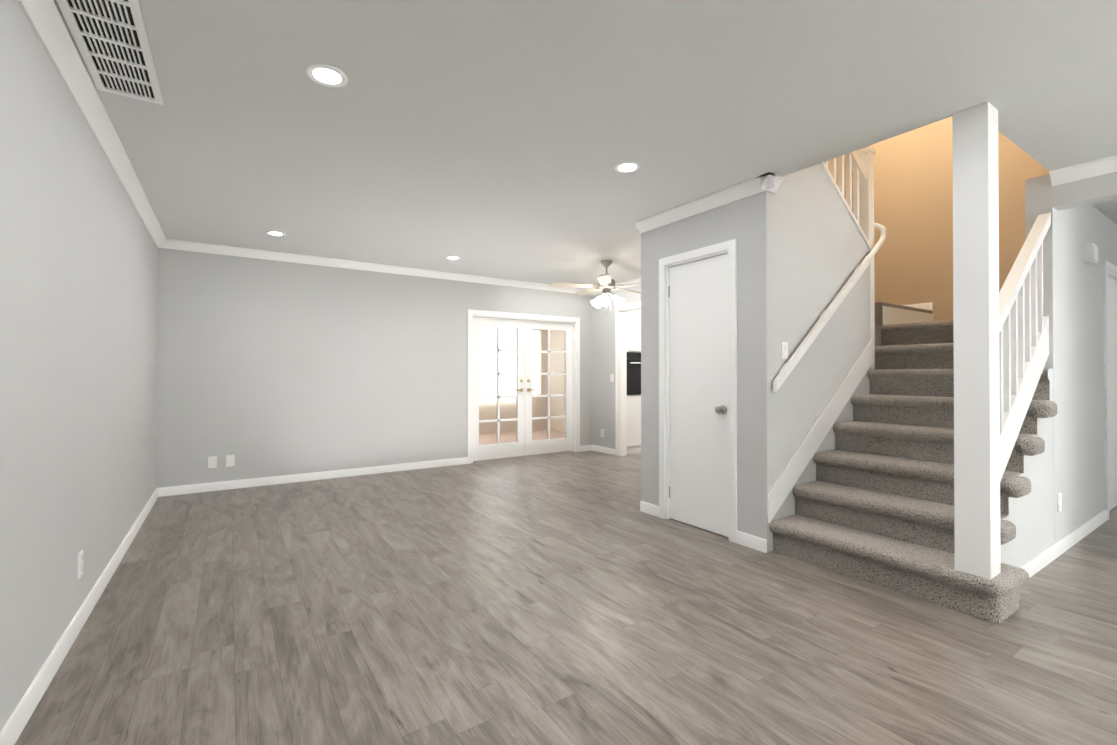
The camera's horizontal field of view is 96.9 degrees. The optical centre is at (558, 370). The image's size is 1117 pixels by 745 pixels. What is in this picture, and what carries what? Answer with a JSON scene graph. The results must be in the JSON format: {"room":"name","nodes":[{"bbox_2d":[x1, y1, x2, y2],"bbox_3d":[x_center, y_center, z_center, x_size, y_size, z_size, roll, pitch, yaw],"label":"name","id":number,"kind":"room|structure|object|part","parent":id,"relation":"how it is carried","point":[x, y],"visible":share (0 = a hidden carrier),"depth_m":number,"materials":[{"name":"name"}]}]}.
{"room":"empty living room","nodes":[
{"label":"empty living room","id":0,"kind":"room"},
{"bbox_2d":[0,0,157,731],"bbox_3d":[-1.361,-0.055,0.894,0.120,2.480,9.440,0,0,-34],"label":"wall","id":1,"kind":"structure","parent":0,"point":[78,345],"depth_m":2.03,"materials":[{"name":"grey paint"}]},
{"bbox_2d":[0,488,159,744],"bbox_3d":[-1.306,1.143,0.923,0.014,0.085,9.200,0,0,-34],"label":"baseboard","id":2,"kind":"structure","parent":1,"relation":"attached to","point":[14,726],"depth_m":2.04,"materials":[{"name":"white wood"}]},
{"bbox_2d":[78,550,82,578],"bbox_3d":[-2.232,0.904,2.315,0.010,0.115,0.072,0,0,-34],"label":"electrical outlet","id":3,"kind":"object","parent":1,"relation":"attached to","point":[80,564],"visible":1,"depth_m":2.30,"materials":[{"name":"white plastic"}]},
{"bbox_2d":[17,0,168,247],"bbox_3d":[-1.283,-1.251,0.953,0.068,0.084,9.200,0,0,-34],"label":"crown molding","id":4,"kind":"structure","parent":1,"relation":"attached to","point":[49,28],"depth_m":2.22,"materials":[{"name":"white wood"}]},
{"bbox_2d":[157,248,591,487],"bbox_3d":[-0.558,-0.017,7.022,8.000,2.480,0.120,0,0,-34],"label":"wall","id":5,"kind":"structure","parent":0,"point":[268,368],"depth_m":5.50,"materials":[{"name":"grey paint"}]},
{"bbox_2d":[208,456,216,467],"bbox_3d":[-3.488,0.921,4.992,0.072,0.115,0.009,0,0,-34],"label":"electrical outlet","id":6,"kind":"object","parent":5,"relation":"attached to","point":[212,461],"visible":1,"depth_m":4.99,"materials":[{"name":"white plastic"}]},
{"bbox_2d":[226,455,234,466],"bbox_3d":[-3.362,0.921,5.074,0.072,0.115,0.013,0,0,-34],"label":"electrical outlet","id":7,"kind":"object","parent":5,"relation":"attached to","point":[230,460],"visible":1,"depth_m":5.07,"materials":[{"name":"white plastic"}]},
{"bbox_2d":[160,457,467,496],"bbox_3d":[-2.512,1.172,5.636,3.160,0.085,0.014,0,0,-34],"label":"baseboard","id":8,"kind":"structure","parent":5,"relation":"attached to","point":[244,483],"depth_m":5.43,"materials":[{"name":"white wood"}]},
{"bbox_2d":[166,239,586,293],"bbox_3d":[-1.614,-1.219,6.215,5.160,0.084,0.068,0,0,-34],"label":"crown molding","id":9,"kind":"structure","parent":5,"relation":"attached to","point":[175,244],"depth_m":5.68,"materials":[{"name":"white wood"}]},
{"bbox_2d":[473,317,524,460],"bbox_3d":[-0.825,0.243,6.852,0.827,1.934,0.084,0,0,-34],"label":"door leaf","id":10,"kind":"structure","parent":5,"relation":"in","point":[498,450],"depth_m":6.86,"materials":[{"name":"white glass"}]},
{"bbox_2d":[467,309,579,463],"bbox_3d":[-0.475,0.209,7.076,1.820,2.030,0.152,0,0,-34],"label":"door frame","id":11,"kind":"structure","parent":5,"relation":"attached to","point":[575,322],"depth_m":7.08,"materials":[{"name":"white wood"}]},
{"bbox_2d":[525,320,571,455],"bbox_3d":[-0.133,0.246,7.312,0.827,1.934,0.084,0,0,-34],"label":"door leaf","id":12,"kind":"structure","parent":5,"relation":"in","point":[544,446],"depth_m":7.32,"materials":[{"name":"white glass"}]},
{"bbox_2d":[479,326,564,433],"bbox_3d":[-1.194,-0.068,8.340,4.200,2.600,2.780,0,0,-34],"label":"wall","id":13,"kind":"structure","parent":0,"point":[510,410],"depth_m":10.07,"materials":[{"name":"paint"}]},
{"bbox_2d":[15,450,1116,744],"bbox_3d":[2.021,1.259,3.132,8.240,0.120,9.440,0,0,-34],"label":"floor","id":14,"kind":"structure","parent":0,"point":[569,598],"depth_m":2.23,"materials":[{"name":"laminate"}]},
{"bbox_2d":[627,309,640,453],"bbox_3d":[1.119,0.103,7.676,0.720,2.250,0.634,0,0,-34],"label":"tall cabinet","id":15,"kind":"object","parent":14,"relation":"on","point":[634,381],"visible":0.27,"depth_m":7.34,"materials":[{"name":"white wood"}]},
{"bbox_2d":[768,102,1056,622],"bbox_3d":[2.660,-0.708,4.056,2.979,3.826,2.282,0,0,-34],"label":"staircase","id":16,"kind":"structure","parent":14,"relation":"on","point":[933,483],"depth_m":2.94,"materials":[{"name":"beige carpet"}]},
{"bbox_3d":[2.038,-0.125,3.732,1.589,2.262,0.136,0,0,-34],"label":"wall rail","id":17,"kind":"part","parent":16,"relation":"part of","materials":[{"name":"white wood"}]},
{"bbox_3d":[2.015,-1.319,3.781,1.452,2.610,0.150,0,0,-34],"label":"balustrade","id":18,"kind":"part","parent":16,"relation":"part of","materials":[{"name":"white wood"}]},
{"bbox_3d":[2.645,-0.085,2.878,1.281,1.888,0.060,0,0,-34],"label":"balustrade","id":19,"kind":"part","parent":16,"relation":"part of","materials":[{"name":"white wood"}]},
{"bbox_2d":[55,0,1116,288],"bbox_3d":[2.020,-1.431,3.149,8.240,0.300,9.440,0,0,-34],"label":"ceiling","id":20,"kind":"structure","parent":0,"point":[493,138],"depth_m":2.42,"materials":[{"name":"paint"}]},
{"bbox_2d":[56,0,163,104],"bbox_3d":[-1.736,-1.281,1.925,0.234,0.012,0.920,0,0,-34],"label":"ceiling vent","id":21,"kind":"object","parent":20,"relation":"in","point":[111,39],"visible":0.98,"depth_m":1.95,"materials":[{"name":"white plastic"}]},
{"bbox_2d":[265,231,285,235],"bbox_3d":[-2.617,-1.268,4.581,0.164,0.007,0.164,0,0,-34],"label":"recessed light","id":22,"kind":"object","parent":20,"relation":"in","point":[274,233],"visible":0.98,"depth_m":4.57,"materials":[{"name":"white plastic"}]},
{"bbox_2d":[306,64,347,86],"bbox_3d":[-1.007,-1.283,2.157,0.164,0.007,0.164,0,0,-34],"label":"recessed light","id":23,"kind":"object","parent":20,"relation":"in","point":[326,75],"visible":1,"depth_m":2.15,"materials":[{"name":"white plastic"}]},
{"bbox_2d":[446,256,460,259],"bbox_3d":[-1.176,-1.262,5.538,0.164,0.007,0.164,0,0,-34],"label":"recessed light","id":24,"kind":"object","parent":20,"relation":"in","point":[453,257],"visible":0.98,"depth_m":5.52,"materials":[{"name":"white plastic"}]},
{"bbox_2d":[550,260,640,314],"bbox_3d":[0.550,-0.954,5.756,1.265,0.621,1.244,0,0,-34],"label":"ceiling fan","id":25,"kind":"object","parent":20,"relation":"hanging from","point":[606,284],"visible":0.98,"depth_m":5.67,"materials":[{"name":"silver metal"}]},
{"bbox_2d":[614,162,640,172],"bbox_3d":[0.434,-1.277,3.114,0.164,0.007,0.164,0,0,-34],"label":"recessed light","id":26,"kind":"object","parent":20,"relation":"in","point":[626,167],"visible":0.98,"depth_m":3.11,"materials":[{"name":"white plastic"}]},
{"bbox_2d":[592,285,640,448],"bbox_3d":[1.377,-0.020,6.476,0.120,2.480,2.930,0,0,-34],"label":"wall","id":27,"kind":"structure","parent":0,"point":[603,368],"depth_m":7.40,"materials":[{"name":"grey paint"}]},
{"bbox_2d":[588,445,614,454],"bbox_3d":[0.671,1.183,7.410,0.014,0.085,0.580,0,0,-34],"label":"baseboard","id":28,"kind":"structure","parent":27,"relation":"attached to","point":[590,447],"depth_m":7.44,"materials":[{"name":"white wood"}]},
{"bbox_2d":[610,374,613,381],"bbox_3d":[0.782,0.105,7.251,0.013,0.115,0.072,0,0,-34],"label":"light switch","id":29,"kind":"object","parent":27,"relation":"attached to","point":[611,377],"visible":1,"depth_m":7.25,"materials":[{"name":"white plastic"}]},
{"bbox_2d":[589,277,640,294],"bbox_3d":[1.321,-1.217,6.398,0.068,0.084,2.850,0,0,-34],"label":"crown molding","id":30,"kind":"structure","parent":27,"relation":"attached to","point":[638,280],"depth_m":6.94,"materials":[{"name":"white wood"}]},
{"bbox_2d":[615,301,640,455],"bbox_3d":[1.203,0.137,6.738,0.152,2.170,1.140,0,0,-34],"label":"door frame","id":31,"kind":"structure","parent":27,"relation":"attached to","point":[621,311],"depth_m":7.13,"materials":[{"name":"white wood"}]},
{"bbox_2d":[641,191,777,551],"bbox_3d":[1.095,-0.037,3.810,0.120,2.480,1.200,0,0,-34],"label":"wall","id":32,"kind":"structure","parent":0,"point":[749,223],"depth_m":3.41,"materials":[{"name":"grey paint"}]},
{"bbox_2d":[640,501,658,513],"bbox_3d":[1.416,1.167,4.744,1.724,0.085,0.014,0,0,-34],"label":"baseboard","id":33,"kind":"structure","parent":32,"relation":"attached to","point":[645,507],"depth_m":4.19,"materials":[{"name":"white wood"}]},
{"bbox_2d":[659,239,736,542],"bbox_3d":[1.095,0.140,3.809,0.152,2.125,0.740,0,0,-34],"label":"door frame","id":34,"kind":"structure","parent":32,"relation":"attached to","point":[729,247],"depth_m":3.76,"materials":[{"name":"white wood"}]},
{"bbox_2d":[668,254,727,536],"bbox_3d":[1.049,0.176,3.783,0.106,2.039,0.592,0,0,-34],"label":"closet door","id":35,"kind":"structure","parent":32,"relation":"in","point":[698,333],"depth_m":3.77,"materials":[{"name":"white wood"}]},
{"bbox_2d":[635,172,780,233],"bbox_3d":[1.036,-1.234,3.737,0.068,0.084,1.268,0,0,-34],"label":"crown molding","id":36,"kind":"structure","parent":32,"relation":"attached to","point":[770,182],"depth_m":3.59,"materials":[{"name":"white wood"}]},
{"bbox_2d":[777,163,870,518],"bbox_3d":[1.985,-0.361,3.755,1.300,3.128,0.120,0,0,-34],"label":"wall","id":37,"kind":"structure","parent":0,"point":[823,250],"depth_m":3.60,"materials":[{"name":"grey paint"}]},
{"bbox_2d":[781,342,787,358],"bbox_3d":[1.547,-0.139,3.383,0.072,0.115,0.013,0,0,-34],"label":"light switch","id":38,"kind":"object","parent":37,"relation":"attached to","point":[784,350],"visible":1,"depth_m":3.38,"materials":[{"name":"white plastic"}]},
{"bbox_2d":[836,116,1048,320],"bbox_3d":[3.879,-1.289,5.031,0.120,5.000,2.020,0,0,-34],"label":"wall","id":39,"kind":"structure","parent":0,"point":[913,204],"depth_m":5.08,"materials":[{"name":"beige paint"}]},
{"bbox_2d":[902,302,932,310],"bbox_3d":[3.822,-0.553,4.991,0.014,0.287,2.017,0,0,-34],"label":"baseboard","id":40,"kind":"structure","parent":39,"relation":"attached to","point":[928,306],"depth_m":5.09,"materials":[{"name":"white wood"}]},
{"bbox_2d":[1025,174,1116,542],"bbox_3d":[4.407,-0.035,4.083,2.980,2.480,0.130,0,0,-34],"label":"wall","id":41,"kind":"structure","parent":0,"point":[1072,295],"depth_m":3.51,"materials":[{"name":"grey paint"}]},
{"bbox_2d":[1057,493,1061,511],"bbox_3d":[3.296,0.865,3.256,0.072,0.115,0.009,0,0,-34],"label":"outlet","id":42,"kind":"object","parent":41,"relation":"attached to","point":[1059,502],"visible":1,"depth_m":3.25,"materials":[{"name":"white plastic"}]},
{"bbox_2d":[1019,509,1106,576],"bbox_3d":[3.335,1.157,3.277,2.610,0.085,0.014,0,0,-34],"label":"baseboard","id":43,"kind":"structure","parent":41,"relation":"attached to","point":[1037,563],"depth_m":3.26,"materials":[{"name":"white wood"}]},
{"bbox_2d":[1083,243,1097,264],"bbox_3d":[3.958,-0.867,3.680,0.160,0.140,0.052,0,0,-34],"label":"door chime","id":44,"kind":"object","parent":41,"relation":"attached to","point":[1090,253],"visible":1,"depth_m":3.64,"materials":[{"name":"white plastic"}]},
{"bbox_2d":[1103,260,1116,519],"bbox_3d":[4.753,0.157,4.302,0.880,2.100,0.146,0,0,-34],"label":"door frame","id":45,"kind":"structure","parent":41,"relation":"attached to","point":[1109,269],"depth_m":4.01,"materials":[{"name":"white wood"}]},
{"bbox_2d":[1108,277,1116,510],"bbox_3d":[4.758,0.195,4.294,0.710,2.007,0.035,0,0,-34],"label":"hall door","id":46,"kind":"structure","parent":41,"relation":"in","point":[1112,335],"depth_m":4.33,"materials":[{"name":"white wood"}]},
{"bbox_2d":[1052,172,1116,210],"bbox_3d":[4.363,-0.051,1.575,0.130,2.480,4.000,0,0,-34],"label":"wall","id":47,"kind":"structure","parent":0,"point":[1092,190],"depth_m":3.09,"materials":[{"name":"grey paint"}]},
{"bbox_2d":[1049,155,1116,185],"bbox_3d":[4.255,-1.248,1.565,0.068,0.084,3.910,0,0,-34],"label":"crown molding","id":48,"kind":"structure","parent":47,"relation":"attached to","point":[1106,165],"depth_m":3.06,"materials":[{"name":"white wood"}]},
{"label":"outside","id":49,"kind":"structure","parent":0,"visible":0},
{"bbox_2d":[489,328,538,394],"bbox_3d":[-2.051,-0.060,9.632,4.200,2.600,0.020,0,0,-34],"label":"sky","id":50,"kind":"structure","parent":49,"point":[508,359],"depth_m":10.28,"materials":[{"name":"white"}]},
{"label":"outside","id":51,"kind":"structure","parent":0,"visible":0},
{"bbox_2d":[478,429,565,460],"bbox_3d":[-1.166,1.254,8.290,4.000,0.054,2.680,0,0,-34],"label":"floor","id":52,"kind":"structure","parent":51,"point":[536,434],"depth_m":9.30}
]}

